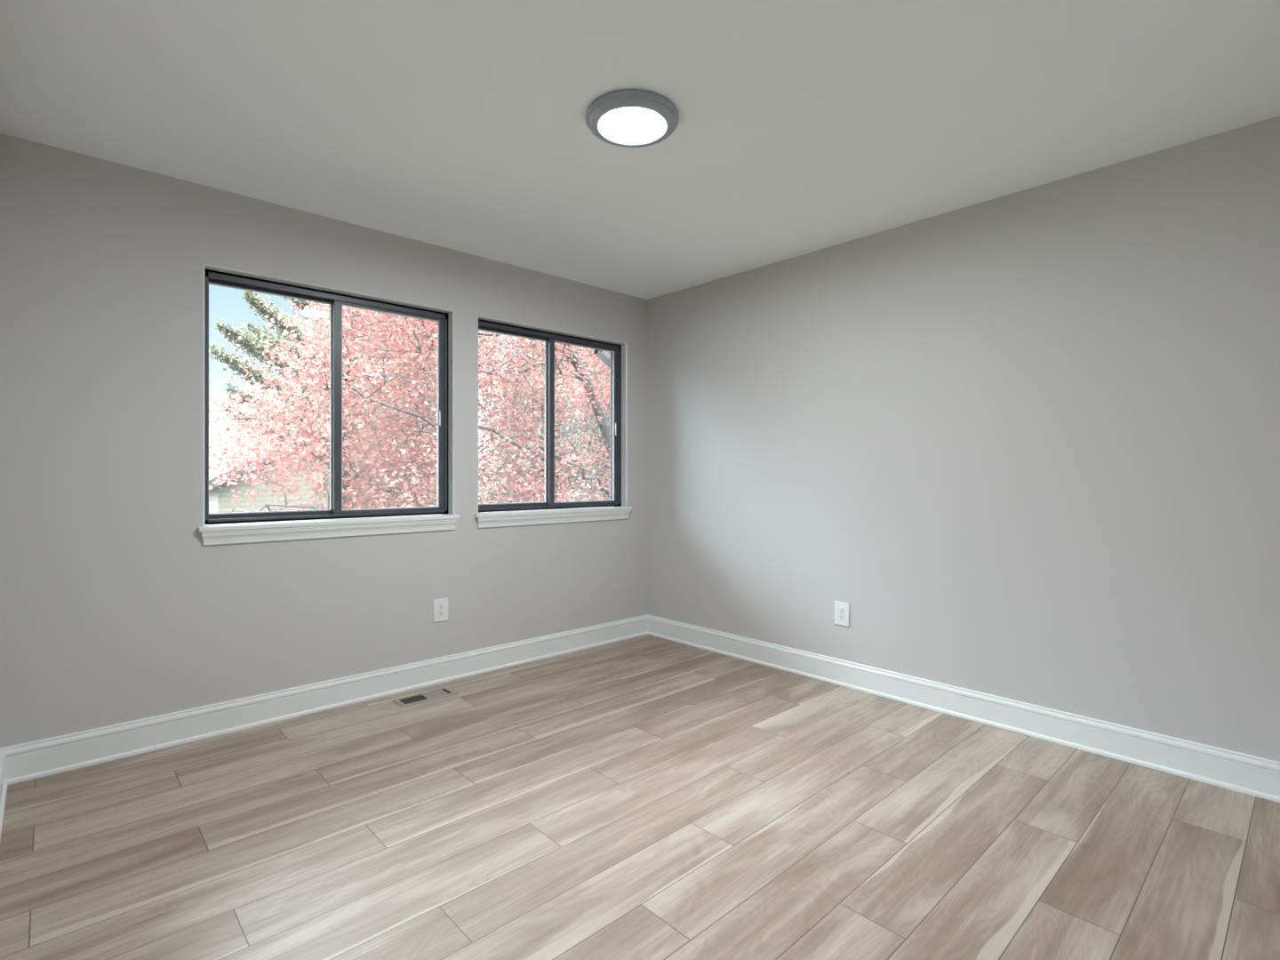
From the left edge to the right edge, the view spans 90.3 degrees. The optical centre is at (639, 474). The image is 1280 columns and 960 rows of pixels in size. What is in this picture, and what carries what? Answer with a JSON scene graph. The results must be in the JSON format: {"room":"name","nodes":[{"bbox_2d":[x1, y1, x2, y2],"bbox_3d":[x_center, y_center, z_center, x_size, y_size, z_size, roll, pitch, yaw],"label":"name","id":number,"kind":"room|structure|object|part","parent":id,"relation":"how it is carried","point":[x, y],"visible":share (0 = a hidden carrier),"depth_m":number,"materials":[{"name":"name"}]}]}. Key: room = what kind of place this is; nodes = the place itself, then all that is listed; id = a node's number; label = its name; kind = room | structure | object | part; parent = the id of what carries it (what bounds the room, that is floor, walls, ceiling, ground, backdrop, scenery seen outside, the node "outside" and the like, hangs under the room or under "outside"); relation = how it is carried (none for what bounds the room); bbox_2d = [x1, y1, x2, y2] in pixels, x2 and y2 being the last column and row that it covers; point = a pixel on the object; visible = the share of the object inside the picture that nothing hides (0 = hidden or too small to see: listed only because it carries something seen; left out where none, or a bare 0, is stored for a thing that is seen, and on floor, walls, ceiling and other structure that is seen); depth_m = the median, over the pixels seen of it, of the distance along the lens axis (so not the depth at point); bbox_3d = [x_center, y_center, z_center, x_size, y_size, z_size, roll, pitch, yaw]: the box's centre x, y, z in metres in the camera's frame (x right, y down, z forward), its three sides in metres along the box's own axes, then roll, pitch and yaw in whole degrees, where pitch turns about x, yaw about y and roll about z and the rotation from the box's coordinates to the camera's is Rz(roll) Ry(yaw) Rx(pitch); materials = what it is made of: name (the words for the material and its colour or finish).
{"room":"empty bedroom","nodes":[
{"label":"empty bedroom","id":0,"kind":"room"},
{"bbox_2d":[0,132,647,748],"bbox_3d":[-1.225,-0.059,3.578,3.348,2.440,0.160,0,0,-43],"label":"wall","id":1,"kind":"structure","parent":0,"point":[115,607],"depth_m":2.77,"materials":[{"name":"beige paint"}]},
{"bbox_2d":[0,614,647,784],"bbox_3d":[-1.162,1.093,3.510,3.348,0.137,0.024,0,0,-43],"label":"baseboard","id":2,"kind":"structure","parent":1,"relation":"attached to","point":[32,760],"depth_m":3.00,"materials":[{"name":"white wood"}]},
{"bbox_2d":[198,268,459,545],"bbox_3d":[-1.534,-0.306,3.262,1.231,1.241,0.178,0,0,-43],"label":"window","id":3,"kind":"structure","parent":1,"relation":"in","point":[220,533],"depth_m":3.26,"materials":[{"name":"black metal"}]},
{"bbox_3d":[-1.784,-0.350,3.113,0.588,1.122,0.028,0,0,-43],"label":"sash","id":4,"kind":"part","parent":3,"relation":"part of","materials":[{"name":"grey metal"}]},
{"bbox_3d":[-1.505,0.240,3.230,1.231,0.022,0.092,0,0,-43],"label":"sill","id":5,"kind":"part","parent":3,"relation":"part of","materials":[{"name":"white wood"}]},
{"bbox_3d":[-1.349,-0.348,3.465,0.604,1.122,0.025,0,0,-43],"label":"sash","id":6,"kind":"part","parent":3,"relation":"part of","materials":[{"name":"grey metal"}]},
{"bbox_3d":[-1.132,-0.320,3.637,0.020,0.100,0.020,0,0,-43],"label":"pull handle","id":7,"kind":"part","parent":3,"relation":"part of","materials":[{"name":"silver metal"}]},
{"bbox_2d":[433,597,447,622],"bbox_3d":[-1.115,0.759,3.566,0.086,0.128,0.009,0,0,-43],"label":"power outlet","id":8,"kind":"object","parent":1,"relation":"attached to","point":[440,605],"visible":1,"depth_m":3.56,"materials":[{"name":"white plastic"}]},
{"bbox_2d":[438,603,444,608],"bbox_3d":[-1.113,0.740,3.564,0.034,0.028,0.003,0,0,-43],"label":"receptacle","id":9,"kind":"object","parent":8,"relation":"attached to","point":[440,605],"depth_m":3.56,"materials":[{"name":"grey"}]},
{"bbox_2d":[438,610,444,615],"bbox_3d":[-1.113,0.778,3.564,0.034,0.028,0.003,0,0,-43],"label":"receptacle","id":10,"kind":"object","parent":8,"relation":"attached to","point":[440,612],"depth_m":3.56,"materials":[{"name":"grey"}]},
{"bbox_2d":[474,319,631,527],"bbox_3d":[-0.560,-0.306,4.167,1.214,1.241,0.178,0,0,-43],"label":"window","id":11,"kind":"structure","parent":1,"relation":"in","point":[514,516],"depth_m":4.17,"materials":[{"name":"black metal"}]},
{"bbox_3d":[-0.807,-0.350,4.021,0.580,1.122,0.028,0,0,-43],"label":"sash","id":12,"kind":"part","parent":11,"relation":"part of","materials":[{"name":"grey metal"}]},
{"bbox_3d":[-0.531,0.240,4.136,1.214,0.022,0.092,0,0,-43],"label":"sill","id":13,"kind":"part","parent":11,"relation":"part of","materials":[{"name":"white wood"}]},
{"bbox_3d":[-0.378,-0.348,4.367,0.595,1.122,0.025,0,0,-43],"label":"sash","id":14,"kind":"part","parent":11,"relation":"part of","materials":[{"name":"grey metal"}]},
{"bbox_2d":[593,349,610,368],"bbox_3d":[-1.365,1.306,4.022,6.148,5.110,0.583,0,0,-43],"label":"rain gutter","id":15,"kind":"object","parent":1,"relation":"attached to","point":[603,356],"visible":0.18,"depth_m":5.25,"materials":[{"name":"grey metal"}]},
{"bbox_2d":[0,634,1279,959],"bbox_3d":[0.050,1.261,2.207,3.448,0.200,3.684,0,0,-43],"label":"floor","id":16,"kind":"structure","parent":0,"point":[645,796],"depth_m":2.02,"materials":[{"name":"brown wood"}]},
{"bbox_2d":[392,687,458,707],"bbox_3d":[-1.117,1.158,3.317,0.300,0.006,0.136,0,0,-43],"label":"floor vent","id":17,"kind":"object","parent":16,"relation":"in","point":[442,692],"visible":1,"depth_m":3.30,"materials":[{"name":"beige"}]},
{"bbox_2d":[0,0,1279,299],"bbox_3d":[0.046,-1.379,2.210,3.748,0.200,3.894,0,0,-43],"label":"ceiling","id":18,"kind":"structure","parent":0,"point":[804,126],"depth_m":2.21,"materials":[{"name":"paint"}]},
{"bbox_2d":[585,89,679,147],"bbox_3d":[-0.028,-1.260,2.272,0.331,0.039,0.331,0,0,-43],"label":"ceiling light","id":19,"kind":"object","parent":18,"relation":"in","point":[625,118],"visible":1,"depth_m":2.23,"materials":[{"name":"white plastic"}]},
{"bbox_2d":[600,108,663,142],"bbox_3d":[-0.028,-1.247,2.272,0.228,0.004,0.228,0,0,-43],"label":"diffuser","id":20,"kind":"object","parent":19,"relation":"attached to","point":[616,124],"depth_m":2.27,"materials":[{"name":"white plastic"}]},
{"bbox_2d":[648,115,1279,761],"bbox_3d":[1.331,-0.059,3.405,0.160,2.440,3.894,0,0,-43],"label":"wall","id":21,"kind":"structure","parent":0,"point":[1028,440],"depth_m":2.87,"materials":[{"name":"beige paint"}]},
{"bbox_2d":[834,600,848,626],"bbox_3d":[1.114,0.769,3.514,0.009,0.128,0.086,0,0,-43],"label":"power outlet","id":22,"kind":"object","parent":21,"relation":"attached to","point":[841,609],"visible":1,"depth_m":3.51,"materials":[{"name":"white plastic"}]},
{"bbox_2d":[838,607,844,613],"bbox_3d":[1.113,0.750,3.513,0.003,0.028,0.034,0,0,-43],"label":"receptacle","id":23,"kind":"object","parent":22,"relation":"attached to","point":[841,610],"depth_m":3.51,"materials":[{"name":"grey"}]},
{"bbox_2d":[838,614,844,620],"bbox_3d":[1.113,0.788,3.513,0.003,0.028,0.034,0,0,-43],"label":"receptacle","id":24,"kind":"object","parent":22,"relation":"attached to","point":[841,617],"depth_m":3.51,"materials":[{"name":"grey"}]},
{"bbox_2d":[647,614,1279,802],"bbox_3d":[1.250,1.093,3.357,0.024,0.137,3.534,0,0,-43],"label":"baseboard","id":25,"kind":"structure","parent":21,"relation":"attached to","point":[1260,777],"depth_m":2.87,"materials":[{"name":"white wood"}]},
{"bbox_3d":[-1.238,-0.059,1.016,0.160,2.440,3.894,0,0,-43],"label":"wall","id":26,"kind":"structure","parent":0,"visible":0},
{"bbox_2d":[0,748,7,841],"bbox_3d":[-1.184,1.093,1.093,0.024,0.137,3.534,0,0,-43],"label":"baseboard","id":27,"kind":"structure","parent":26,"relation":"attached to","point":[4,785],"depth_m":2.26,"materials":[{"name":"white wood"}]},
{"label":"outside","id":28,"kind":"structure","parent":0,"visible":0},
{"bbox_3d":[-22.363,3.960,38.741,100.000,0.496,80.000,0,0,-43],"label":"lawn","id":29,"kind":"structure","parent":28,"visible":0},
{"bbox_2d":[208,425,242,457],"bbox_3d":[-24.683,0.831,31.668,7.730,6.860,8.700,0,0,-43],"label":"house","id":30,"kind":"structure","parent":29,"relation":"on","point":[222,428],"depth_m":32.76,"materials":[{"name":"beige"}]},
{"bbox_2d":[208,290,437,509],"bbox_3d":[-5.392,-1.988,10.953,3.602,12.102,3.205,0,0,-43],"label":"pine tree","id":31,"kind":"object","parent":29,"relation":"on","point":[249,341],"visible":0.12,"depth_m":10.02,"materials":[{"name":"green plant"}]},
{"bbox_2d":[208,408,487,512],"bbox_3d":[-11.204,1.081,22.332,8.100,6.360,8.730,0,0,-43],"label":"house","id":32,"kind":"structure","parent":29,"relation":"on","point":[216,494],"depth_m":17.62,"materials":[{"name":"beige"}]},
{"bbox_2d":[355,368,437,507],"bbox_3d":[-5.300,0.562,14.636,3.541,7.232,3.562,0,0,2],"label":"tree","id":33,"kind":"object","parent":29,"relation":"on","point":[433,400],"visible":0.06,"depth_m":14.36,"materials":[{"name":"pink plant"}]},
{"bbox_2d":[208,294,610,512],"bbox_3d":[-1.321,0.501,8.963,9.340,7.125,4.788,0,0,-43],"label":"cherry tree","id":34,"kind":"object","parent":29,"relation":"on","point":[321,384],"visible":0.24,"depth_m":7.03,"materials":[{"name":"pink plant"}]},
{"bbox_2d":[478,335,524,503],"bbox_3d":[-4.543,-0.925,21.829,2.850,10.188,2.723,0,0,20],"label":"tree","id":35,"kind":"object","parent":29,"relation":"on","point":[515,339],"visible":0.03,"depth_m":21.56,"materials":[{"name":"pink plant"}]},
{"bbox_2d":[478,340,610,503],"bbox_3d":[-2.599,0.262,17.106,3.787,7.814,4.020,0,0,-29],"label":"tree","id":36,"kind":"object","parent":29,"relation":"on","point":[541,409],"visible":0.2,"depth_m":16.85,"materials":[{"name":"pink plant"}]},
{"bbox_2d":[486,340,607,501],"bbox_3d":[-3.761,-1.231,26.619,5.092,10.814,4.801,0,0,19],"label":"tree","id":37,"kind":"object","parent":29,"relation":"on","point":[532,354],"visible":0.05,"depth_m":26.35,"materials":[{"name":"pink plant"}]},
{"bbox_2d":[565,358,610,501],"bbox_3d":[-0.813,0.073,20.555,3.467,8.179,3.376,0,0,45],"label":"tree","id":38,"kind":"object","parent":29,"relation":"on","point":[601,439],"visible":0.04,"depth_m":20.12,"materials":[{"name":"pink plant"}]},
{"bbox_2d":[571,349,609,491],"bbox_3d":[-1.269,-1.433,31.198,4.858,11.190,4.888,0,0,-43],"label":"tree","id":39,"kind":"object","parent":29,"relation":"on","point":[589,349],"visible":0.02,"depth_m":31.03,"materials":[{"name":"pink plant"}]},
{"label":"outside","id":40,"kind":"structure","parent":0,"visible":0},
{"bbox_2d":[354,354,606,503],"bbox_3d":[-8.474,-4.389,78.142,90.000,17.500,34.000,0,0,-43],"label":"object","id":41,"kind":"object","parent":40,"point":[380,370],"depth_m":64.59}
]}

